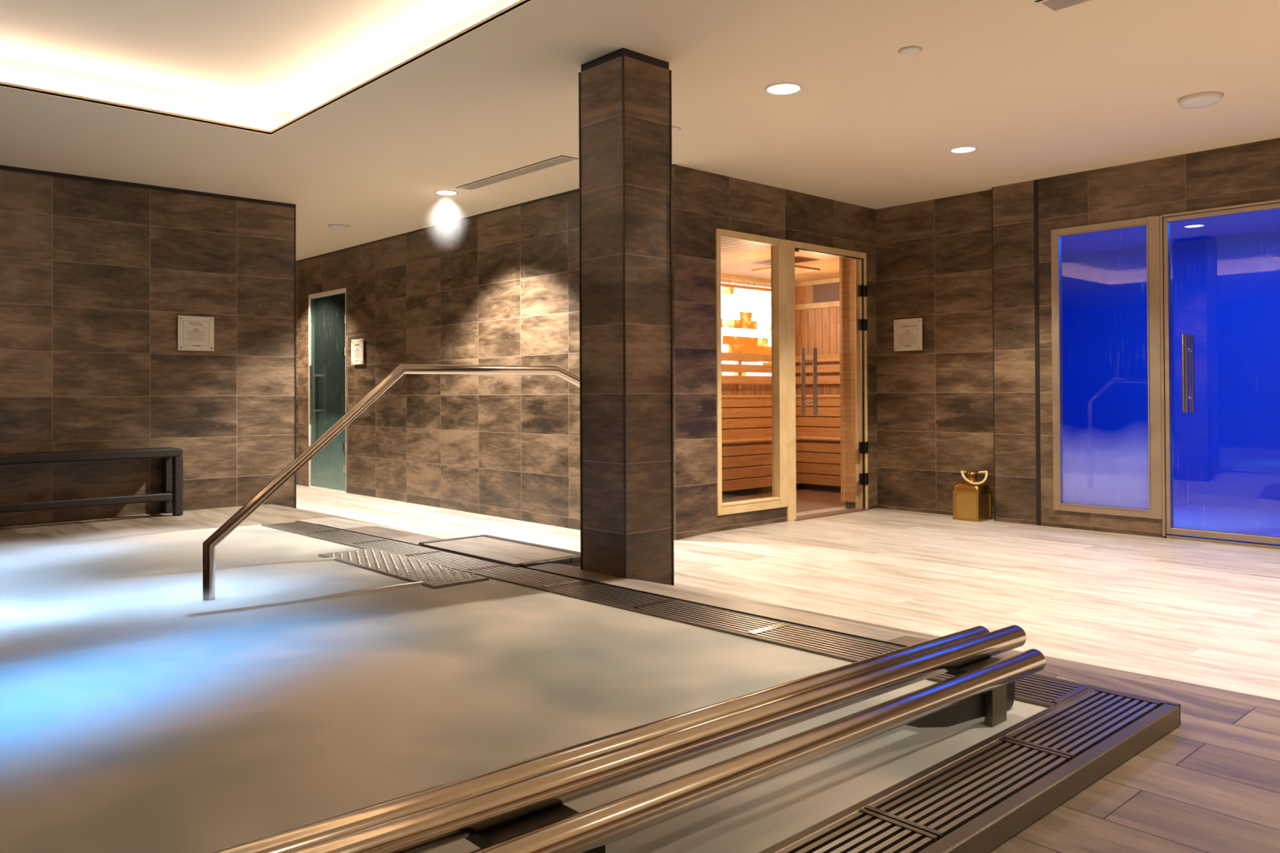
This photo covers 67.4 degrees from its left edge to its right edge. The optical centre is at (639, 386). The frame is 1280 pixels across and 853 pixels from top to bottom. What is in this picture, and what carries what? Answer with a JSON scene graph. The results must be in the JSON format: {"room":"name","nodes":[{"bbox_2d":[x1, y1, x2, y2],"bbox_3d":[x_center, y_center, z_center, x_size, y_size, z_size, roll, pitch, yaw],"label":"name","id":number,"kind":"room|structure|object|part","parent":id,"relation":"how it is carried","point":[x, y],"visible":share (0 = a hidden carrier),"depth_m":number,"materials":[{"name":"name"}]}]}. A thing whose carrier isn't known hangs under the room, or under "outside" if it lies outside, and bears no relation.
{"room":"indoor spa pool","nodes":[
{"label":"indoor spa pool","id":0,"kind":"room"},
{"bbox_2d":[0,169,294,525],"bbox_3d":[-5.549,-0.165,4.997,7.585,2.530,0.197,0,-1,-43],"label":"wall","id":1,"kind":"structure","parent":0,"point":[96,278],"depth_m":6.73,"materials":[{"name":"tile"}]},
{"bbox_2d":[0,164,296,208],"bbox_3d":[-5.485,-1.417,4.934,7.587,0.028,0.010,0,-1,-43],"label":"trim","id":2,"kind":"structure","parent":1,"relation":"attached to","point":[2,166],"depth_m":6.74,"materials":[{"name":"black metal"}]},
{"bbox_2d":[177,315,213,351],"bbox_3d":[-3.229,-0.383,6.976,0.250,0.250,0.030,0,-1,-43],"label":"wall sign","id":3,"kind":"object","parent":1,"relation":"attached to","point":[195,333],"visible":1,"depth_m":6.97,"materials":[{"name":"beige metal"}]},
{"bbox_2d":[187,330,204,340],"bbox_3d":[-3.223,-0.367,6.969,0.128,0.065,0.001,0,-1,-43],"label":"print","id":4,"kind":"object","parent":3,"relation":"attached to","point":[192,335],"depth_m":6.97},
{"bbox_2d":[294,208,296,508],"bbox_3d":[-2.689,-0.152,7.487,0.008,2.482,0.008,0,-1,-43],"label":"trim","id":5,"kind":"structure","parent":1,"relation":"attached to","point":[295,208],"depth_m":7.48,"materials":[{"name":"black metal"}]},
{"bbox_2d":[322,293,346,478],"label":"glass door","id":6,"kind":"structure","parent":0,"point":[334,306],"depth_m":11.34,"materials":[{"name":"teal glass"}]},
{"bbox_2d":[296,190,580,529],"bbox_3d":[-2.497,-0.141,9.318,0.150,2.530,7.900,0,-1,-43],"label":"wall","id":7,"kind":"structure","parent":0,"point":[501,287],"depth_m":8.12,"materials":[{"name":"tile"}]},
{"bbox_2d":[308,288,346,493],"bbox_3d":[-3.278,0.050,10.061,0.186,2.092,0.891,0,-1,-43],"label":"door","id":8,"kind":"structure","parent":7,"relation":"in","point":[322,480],"depth_m":10.26,"materials":[{"name":"teal glass"}]},
{"bbox_3d":[-3.436,0.092,10.232,0.186,0.630,0.030,0,-1,-43],"label":"handle","id":9,"kind":"part","parent":8,"relation":"part of","materials":[{"name":"silver metal"}]},
{"bbox_2d":[351,338,364,364],"bbox_3d":[-2.798,-0.342,9.513,0.030,0.250,0.250,0,-1,-43],"label":"wall sign","id":10,"kind":"object","parent":7,"relation":"attached to","point":[357,345],"visible":1,"depth_m":9.50,"materials":[{"name":"silver metal"}]},
{"bbox_2d":[296,164,675,262],"bbox_3d":[-2.466,-1.401,9.180,0.016,0.012,7.970,0,-1,-43],"label":"trim","id":11,"kind":"structure","parent":7,"relation":"attached to","point":[673,165],"depth_m":8.21,"materials":[{"name":"black metal"}]},
{"bbox_2d":[578,47,674,598],"bbox_3d":[-0.063,-0.231,4.334,0.293,2.460,0.304,0,-1,-43],"label":"column","id":12,"kind":"structure","parent":0,"point":[625,218],"depth_m":4.23,"materials":[{"name":"tile"}]},
{"bbox_3d":[-0.268,-0.218,4.346,0.008,2.415,0.008,0,-1,-43],"label":"corner trim","id":13,"kind":"part","parent":12,"relation":"part of","materials":[{"name":"black metal"}]},
{"bbox_3d":[-0.068,-0.221,4.128,0.008,2.415,0.008,0,-1,-43],"label":"corner trim","id":14,"kind":"part","parent":12,"relation":"part of","materials":[{"name":"black metal"}]},
{"bbox_3d":[0.142,-0.220,4.321,0.008,2.415,0.008,0,-1,-43],"label":"corner trim","id":15,"kind":"part","parent":12,"relation":"part of","materials":[{"name":"black metal"}]},
{"bbox_2d":[0,0,1279,261],"bbox_3d":[-1.490,-1.567,5.102,13.700,0.243,15.500,0,-1,-43],"label":"ceiling","id":16,"kind":"structure","parent":0,"point":[353,113],"depth_m":4.89,"materials":[{"name":"paint"}]},
{"bbox_2d":[328,223,350,229],"bbox_3d":[-2.648,-1.402,8.445,0.182,0.022,0.182,0,-1,-43],"label":"ceiling speaker","id":17,"kind":"object","parent":16,"relation":"attached to","point":[335,226],"visible":1,"depth_m":8.40,"materials":[{"name":"white plastic"}]},
{"bbox_2d":[434,190,457,195],"bbox_3d":[-1.429,-1.428,7.084,0.174,0.006,0.174,0,-1,-43],"label":"recessed light","id":18,"kind":"object","parent":16,"relation":"in","point":[437,192],"visible":1,"depth_m":7.07,"materials":[{"name":"white plastic"}]},
{"bbox_2d":[456,155,578,190],"bbox_3d":[-0.857,-1.435,6.497,0.131,0.006,1.237,0,-1,-43],"label":"ceiling vent","id":19,"kind":"object","parent":16,"relation":"in","point":[562,159],"visible":1,"depth_m":6.44,"materials":[{"name":"metal"}]},
{"bbox_2d":[671,125,680,132],"bbox_3d":[0.180,-1.446,5.412,0.102,0.014,0.102,0,-1,-43],"label":"ceiling sensor","id":20,"kind":"object","parent":16,"relation":"attached to","point":[674,129],"visible":0.5,"depth_m":5.38,"materials":[{"name":"white plastic"}]},
{"bbox_2d":[764,82,803,95],"bbox_3d":[0.705,-1.459,4.712,0.188,0.006,0.188,0,-1,-43],"label":"recessed light","id":21,"kind":"object","parent":16,"relation":"in","point":[780,88],"visible":1,"depth_m":4.71,"materials":[{"name":"white plastic"}]},
{"bbox_2d":[897,45,922,55],"bbox_3d":[1.180,-1.463,4.191,0.102,0.012,0.102,0,-1,-43],"label":"ceiling sensor","id":22,"kind":"object","parent":16,"relation":"attached to","point":[910,50],"visible":1,"depth_m":4.17,"materials":[{"name":"white plastic"}]},
{"bbox_2d":[948,146,977,153],"bbox_3d":[1.990,-1.454,5.906,0.174,0.006,0.174,0,-1,-43],"label":"recessed light","id":23,"kind":"object","parent":16,"relation":"in","point":[961,149],"visible":1,"depth_m":5.91,"materials":[{"name":"white plastic"}]},
{"bbox_2d":[1035,0,1094,13],"bbox_3d":[1.829,-1.475,3.438,0.151,0.006,0.777,0,-1,-43],"label":"ceiling vent","id":24,"kind":"object","parent":16,"relation":"in","point":[1054,6],"visible":1,"depth_m":3.69,"materials":[{"name":"metal"}]},
{"bbox_2d":[1177,91,1223,108],"bbox_3d":[2.854,-1.455,4.888,0.206,0.030,0.206,0,-1,-43],"label":"ceiling speaker","id":25,"kind":"object","parent":16,"relation":"attached to","point":[1205,99],"visible":1,"depth_m":4.84,"materials":[{"name":"white plastic"}]},
{"bbox_2d":[0,484,1279,852],"bbox_3d":[-1.552,0.934,5.012,13.500,0.195,15.500,0,-1,-43],"label":"floor","id":26,"kind":"structure","parent":0,"point":[1195,625],"depth_m":4.32,"materials":[{"name":"brown wood"}]},
{"bbox_2d":[0,447,182,515],"bbox_3d":[-3.870,0.662,6.186,1.670,0.465,0.270,0,-1,-43],"label":"bench","id":27,"kind":"object","parent":26,"relation":"on","point":[171,496],"visible":1,"depth_m":6.37,"materials":[{"name":"metal"}]},
{"bbox_3d":[-3.871,0.460,6.188,1.670,0.060,0.270,0,-1,-43],"label":"seat","id":28,"kind":"part","parent":27,"relation":"part of","materials":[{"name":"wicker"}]},
{"bbox_3d":[-3.348,0.691,6.807,0.060,0.415,0.060,0,-1,-43],"label":"leg","id":29,"kind":"part","parent":27,"relation":"part of","materials":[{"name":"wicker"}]},
{"bbox_3d":[-3.206,0.688,6.653,0.060,0.415,0.060,0,-1,-43],"label":"leg","id":30,"kind":"part","parent":27,"relation":"part of","materials":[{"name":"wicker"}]},
{"bbox_2d":[418,534,580,578],"bbox_3d":[-0.700,0.901,4.865,0.424,0.162,0.938,0,-1,-43],"label":"floor mat","id":31,"kind":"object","parent":26,"relation":"on","point":[513,553],"depth_m":4.78,"materials":[{"name":"brown wood"}]},
{"bbox_2d":[261,520,1180,852],"bbox_3d":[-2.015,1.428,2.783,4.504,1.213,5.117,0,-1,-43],"label":"drain grate","id":32,"kind":"object","parent":26,"relation":"in","point":[993,828],"depth_m":2.15,"materials":[{"name":"metal"}]},
{"bbox_3d":[-2.025,0.862,5.774,0.203,0.029,0.534,0,-1,-43],"label":"drain grate","id":33,"kind":"part","parent":32,"relation":"part of","materials":[{"name":"grey metal"}]},
{"bbox_2d":[193,548,489,603],"bbox_3d":[-1.517,0.864,4.179,1.236,0.076,1.225,0,-1,-43],"label":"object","id":34,"kind":"object","parent":32,"relation":"on","point":[419,573],"visible":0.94,"depth_m":4.33,"materials":[{"name":"metal"}]},
{"bbox_3d":[-1.923,0.869,4.434,1.002,0.074,0.052,0,-1,-28],"label":"rail","id":35,"kind":"part","parent":34,"relation":"part of","materials":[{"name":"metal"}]},
{"bbox_3d":[-1.282,0.861,3.781,0.914,0.074,0.052,0,-1,-38],"label":"rail","id":36,"kind":"part","parent":34,"relation":"part of","materials":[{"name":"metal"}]},
{"bbox_3d":[-1.648,0.857,5.383,0.203,0.029,0.539,0,-1,-43],"label":"drain grate","id":37,"kind":"part","parent":32,"relation":"part of","materials":[{"name":"grey metal"}]},
{"bbox_2d":[202,364,579,600],"bbox_3d":[-0.839,0.919,4.574,2.382,2.050,0.100,0,-1,-43],"label":"handrail","id":38,"kind":"object","parent":32,"relation":"attached to","point":[209,545],"visible":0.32,"depth_m":4.13,"materials":[{"name":"metal"}]},
{"bbox_3d":[-1.269,0.852,4.991,0.203,0.029,0.539,0,-1,-43],"label":"drain grate","id":39,"kind":"part","parent":32,"relation":"part of","materials":[{"name":"grey metal"}]},
{"bbox_3d":[-0.891,0.846,4.599,0.203,0.029,0.539,0,-1,-43],"label":"drain grate","id":40,"kind":"part","parent":32,"relation":"part of","materials":[{"name":"grey metal"}]},
{"bbox_2d":[0,524,1048,852],"bbox_3d":[-2.164,0.833,2.811,4.219,0.022,4.915,0,-1,-43],"label":"pool water","id":41,"kind":"object","parent":32,"relation":"in","point":[140,713],"visible":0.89,"depth_m":2.55,"materials":[{"name":"liquid"}]},
{"bbox_3d":[-0.512,0.841,4.206,0.203,0.029,0.539,0,-1,-43],"label":"drain grate","id":42,"kind":"part","parent":32,"relation":"part of","materials":[{"name":"grey metal"}]},
{"bbox_3d":[-0.134,0.836,3.814,0.203,0.029,0.539,0,-1,-43],"label":"drain grate","id":43,"kind":"part","parent":32,"relation":"part of","materials":[{"name":"grey metal"}]},
{"bbox_2d":[210,625,1045,852],"bbox_3d":[-0.528,1.269,1.190,4.051,1.288,0.242,0,-1,-40],"label":"rail","id":44,"kind":"object","parent":32,"relation":"attached to","point":[517,807],"visible":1,"depth_m":1.68,"materials":[{"name":"metal"}]},
{"bbox_3d":[0.865,1.317,2.321,0.070,1.200,0.020,0,-1,-43],"label":"post","id":45,"kind":"part","parent":44,"relation":"part of","materials":[{"name":"metal"}]},
{"bbox_3d":[0.245,0.831,3.422,0.203,0.029,0.539,0,-1,-43],"label":"drain grate","id":46,"kind":"part","parent":32,"relation":"part of","materials":[{"name":"grey metal"}]},
{"bbox_3d":[0.623,0.825,3.029,0.203,0.029,0.539,0,-1,-43],"label":"drain grate","id":47,"kind":"part","parent":32,"relation":"part of","materials":[{"name":"grey metal"}]},
{"bbox_3d":[0.277,0.814,1.581,0.540,0.029,0.158,0,-1,-43],"label":"drain grate","id":48,"kind":"part","parent":32,"relation":"part of","materials":[{"name":"metal"}]},
{"bbox_3d":[0.679,0.816,1.951,0.541,0.029,0.158,0,-1,-43],"label":"drain grate","id":49,"kind":"part","parent":32,"relation":"part of","materials":[{"name":"grey metal"}]},
{"bbox_3d":[0.972,0.821,2.668,0.201,0.029,0.454,0,-1,-43],"label":"drain grate","id":50,"kind":"part","parent":32,"relation":"part of","materials":[{"name":"grey metal"}]},
{"bbox_3d":[1.075,0.817,2.314,0.520,0.029,0.158,0,-1,-43],"label":"drain grate","id":51,"kind":"part","parent":32,"relation":"part of","materials":[{"name":"grey metal"}]},
{"bbox_2d":[952,471,991,521],"bbox_3d":[2.445,0.800,7.051,0.221,0.364,0.219,0,-1,-43],"label":"lantern","id":52,"kind":"object","parent":26,"relation":"on","point":[971,497],"visible":1,"depth_m":7.00,"materials":[{"name":"gold metal"}]},
{"bbox_3d":[2.447,0.867,7.063,0.202,0.194,0.202,0,-1,-43],"label":"frame","id":53,"kind":"part","parent":52,"relation":"part of","materials":[{"name":"gold metal"}]},
{"bbox_3d":[2.447,0.871,7.063,0.188,0.187,0.188,0,-1,-43],"label":"pierced panel","id":54,"kind":"part","parent":52,"relation":"part of","materials":[{"name":"gold metal"}]},
{"bbox_3d":[2.443,0.666,7.008,0.193,0.098,0.123,0,-1,3],"label":"handle","id":55,"kind":"part","parent":52,"relation":"part of","materials":[{"name":"metal"}]},
{"bbox_2d":[720,278,772,444],"bbox_3d":[0.906,-0.044,8.253,3.460,2.095,1.730,0,-1,-43],"label":"wall","id":56,"kind":"structure","parent":0,"point":[726,389],"depth_m":9.53,"materials":[{"name":"brown wood"}]},
{"bbox_2d":[720,282,771,376],"bbox_3d":[0.658,-0.553,9.132,2.180,0.901,0.050,0,-1,-43],"label":"wall","id":57,"kind":"structure","parent":56,"relation":"attached to","point":[745,309],"depth_m":9.47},
{"bbox_3d":[0.658,-0.547,9.132,2.180,0.890,0.050,0,-1,-43],"label":"frame","id":58,"kind":"part","parent":57,"relation":"part of","materials":[{"name":"brown wood"}]},
{"bbox_2d":[720,274,839,310],"bbox_3d":[0.923,-0.949,8.261,3.430,0.284,1.700,0,-1,-43],"label":"trim","id":59,"kind":"structure","parent":56,"relation":"attached to","point":[831,304],"depth_m":9.70,"materials":[{"name":"brown wood"}]},
{"bbox_2d":[721,483,840,497],"bbox_3d":[0.933,0.921,8.014,3.020,0.160,1.360,0,-1,-43],"label":"baseboard","id":60,"kind":"structure","parent":56,"relation":"attached to","point":[822,487],"depth_m":9.16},
{"bbox_2d":[671,164,877,540],"bbox_3d":[1.080,-0.177,7.132,2.462,2.530,0.160,0,-1,-43],"label":"wall","id":61,"kind":"structure","parent":0,"point":[703,202],"depth_m":6.47,"materials":[{"name":"tile"}]},
{"bbox_2d":[715,228,788,515],"bbox_3d":[0.779,-0.097,6.775,0.748,1.950,0.076,0,-1,-43],"label":"window","id":62,"kind":"structure","parent":61,"relation":"in","point":[779,499],"depth_m":6.95,"materials":[{"name":"brown wood"}]},
{"bbox_3d":[0.768,0.811,6.740,0.618,0.020,0.056,0,-1,-43],"label":"sill","id":63,"kind":"part","parent":62,"relation":"part of","materials":[{"name":"brown wood"}]},
{"bbox_2d":[786,240,869,521],"bbox_3d":[1.433,-0.031,7.365,1.015,2.078,0.170,0,-1,-43],"label":"door","id":64,"kind":"structure","parent":61,"relation":"in","point":[860,325],"depth_m":7.46,"materials":[{"name":"brown wood"}]},
{"bbox_3d":[1.268,-0.034,7.194,0.031,0.502,0.140,0,-1,-43],"label":"handle","id":65,"kind":"part","parent":64,"relation":"part of","materials":[{"name":"silver metal"}]},
{"bbox_2d":[839,256,856,502],"bbox_3d":[1.712,-0.082,7.801,0.125,2.035,0.118,0,-1,-43],"label":"trim","id":66,"kind":"structure","parent":61,"relation":"attached to","point":[847,480],"depth_m":7.78,"materials":[{"name":"brown wood"}]},
{"bbox_2d":[845,501,855,508],"bbox_3d":[1.736,0.966,7.791,0.098,0.060,0.091,0,-1,-43],"label":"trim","id":67,"kind":"structure","parent":61,"relation":"attached to","point":[848,504],"depth_m":7.76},
{"bbox_2d":[720,238,839,282],"bbox_3d":[0.922,-1.111,8.262,3.430,0.040,1.700,0,-1,-43],"label":"ceiling","id":68,"kind":"structure","parent":0,"point":[738,258],"depth_m":8.40,"materials":[{"name":"brown wood"}]},
{"bbox_2d":[751,265,820,274],"bbox_3d":[1.275,-1.049,8.388,0.420,0.085,0.430,0,-1,-43],"label":"panel","id":69,"kind":"object","parent":68,"relation":"hanging from","point":[798,268],"visible":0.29,"depth_m":8.34,"materials":[{"name":"brown wood"}]},
{"bbox_2d":[721,488,845,512],"bbox_3d":[0.934,1.029,8.278,3.480,0.050,1.750,0,-1,-43],"label":"floor","id":70,"kind":"structure","parent":0,"point":[806,500],"depth_m":8.59,"materials":[{"name":"tile"}]},
{"bbox_2d":[721,435,840,491],"bbox_3d":[0.925,0.713,8.102,3.126,0.456,1.456,0,-1,-43],"label":"bench","id":71,"kind":"object","parent":70,"relation":"on","point":[748,465],"visible":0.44,"depth_m":9.04,"materials":[{"name":"brown wood"}]},
{"bbox_2d":[721,395,840,439],"bbox_3d":[0.928,0.303,8.232,3.306,0.450,1.636,0,-1,-43],"label":"bench","id":72,"kind":"object","parent":71,"relation":"on","point":[743,416],"visible":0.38,"depth_m":9.32,"materials":[{"name":"brown wood"}]},
{"bbox_3d":[0.927,0.095,8.234,3.306,0.034,1.636,0,-1,-43],"label":"seat","id":73,"kind":"part","parent":72,"relation":"part of","materials":[{"name":"brown wood"}]},
{"bbox_3d":[0.928,0.323,8.133,3.170,0.410,1.490,0,-1,-43],"label":"frame","id":74,"kind":"part","parent":72,"relation":"part of","materials":[{"name":"brown wood"}]},
{"bbox_3d":[0.924,0.502,8.104,3.126,0.034,1.456,0,-1,-43],"label":"seat","id":75,"kind":"part","parent":71,"relation":"part of","materials":[{"name":"brown wood"}]},
{"bbox_2d":[795,284,840,442],"bbox_3d":[2.202,-0.040,9.423,0.030,2.095,1.700,0,-1,-43],"label":"wall","id":76,"kind":"structure","parent":0,"point":[819,328],"depth_m":9.83,"materials":[{"name":"brown wood"}]},
{"bbox_2d":[813,282,839,302],"bbox_3d":[2.269,-0.952,9.326,0.006,0.188,1.450,0,-1,-43],"label":"panel","id":77,"kind":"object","parent":76,"relation":"attached to","point":[827,292],"depth_m":9.73,"materials":[{"name":"brown wood"}]},
{"bbox_2d":[875,137,1279,537],"bbox_3d":[4.469,-0.211,5.085,0.240,2.530,7.440,0,-1,-43],"label":"wall","id":78,"kind":"structure","parent":0,"point":[934,261],"depth_m":7.06,"materials":[{"name":"tile"}]},
{"bbox_2d":[893,318,922,351],"bbox_3d":[2.116,-0.405,7.566,0.030,0.250,0.250,0,-1,-43],"label":"wall sign","id":79,"kind":"object","parent":78,"relation":"attached to","point":[908,333],"visible":1,"depth_m":7.56,"materials":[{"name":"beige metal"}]},
{"bbox_2d":[898,333,915,345],"bbox_3d":[2.109,-0.372,7.559,0.001,0.091,0.160,0,-1,-43],"label":"print","id":80,"kind":"object","parent":79,"relation":"attached to","point":[904,339],"depth_m":7.56},
{"bbox_2d":[991,179,1040,525],"bbox_3d":[2.693,-0.237,6.861,0.022,2.430,0.346,0,-1,-43],"label":"trim","id":81,"kind":"structure","parent":78,"relation":"attached to","point":[1035,181],"depth_m":6.74,"materials":[{"name":"black metal"}]},
{"bbox_2d":[1050,215,1162,519],"bbox_3d":[3.112,-0.117,6.406,0.071,1.947,0.700,0,-1,-43],"label":"window","id":82,"kind":"structure","parent":78,"relation":"in","point":[1127,494],"depth_m":6.33,"materials":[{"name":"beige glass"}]},
{"bbox_3d":[3.099,-0.117,6.410,0.008,1.855,0.585,0,-1,-43],"label":"pane","id":83,"kind":"part","parent":82,"relation":"part of","materials":[{"name":"clear glass"}]},
{"bbox_2d":[1159,199,1279,549],"bbox_3d":[3.658,-0.068,5.801,0.147,2.064,0.929,0,-1,-43],"label":"door","id":84,"kind":"structure","parent":78,"relation":"in","point":[1165,220],"depth_m":6.09,"materials":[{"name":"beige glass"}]},
{"bbox_3d":[3.447,-0.081,6.031,0.147,0.490,0.032,0,-1,-43],"label":"handle","id":85,"kind":"part","parent":84,"relation":"part of","materials":[{"name":"silver metal"}]},
{"bbox_2d":[1062,231,1279,510],"bbox_3d":[4.328,-0.096,6.760,1.980,2.230,3.800,0,-1,-43],"label":"wall","id":86,"kind":"structure","parent":0,"point":[1225,291],"depth_m":7.90,"materials":[{"name":"tile"}]},
{"bbox_2d":[1062,208,1279,254],"bbox_3d":[4.304,-1.236,6.753,1.930,0.050,3.700,0,-1,-43],"label":"ceiling","id":87,"kind":"structure","parent":0,"point":[1264,221],"depth_m":7.50,"materials":[{"name":"paint"}]},
{"bbox_2d":[1169,502,1279,545],"bbox_3d":[4.566,0.969,6.387,2.030,0.032,2.850,0,-1,-43],"label":"floor","id":88,"kind":"structure","parent":0,"point":[1264,522],"depth_m":6.94,"materials":[{"name":"tile"}]},
{"bbox_3d":[2.251,-0.049,8.327,1.380,2.095,0.020,0,-1,-43],"label":"lining","id":89,"kind":"object","parent":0,"visible":0},
{"bbox_2d":[721,351,839,387],"bbox_3d":[0.984,-0.172,8.280,3.250,0.360,1.622,0,-1,-43],"label":"backrest","id":90,"kind":"object","parent":89,"relation":"attached to","point":[739,380],"visible":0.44,"depth_m":9.54,"materials":[{"name":"brown wood"}]}
]}

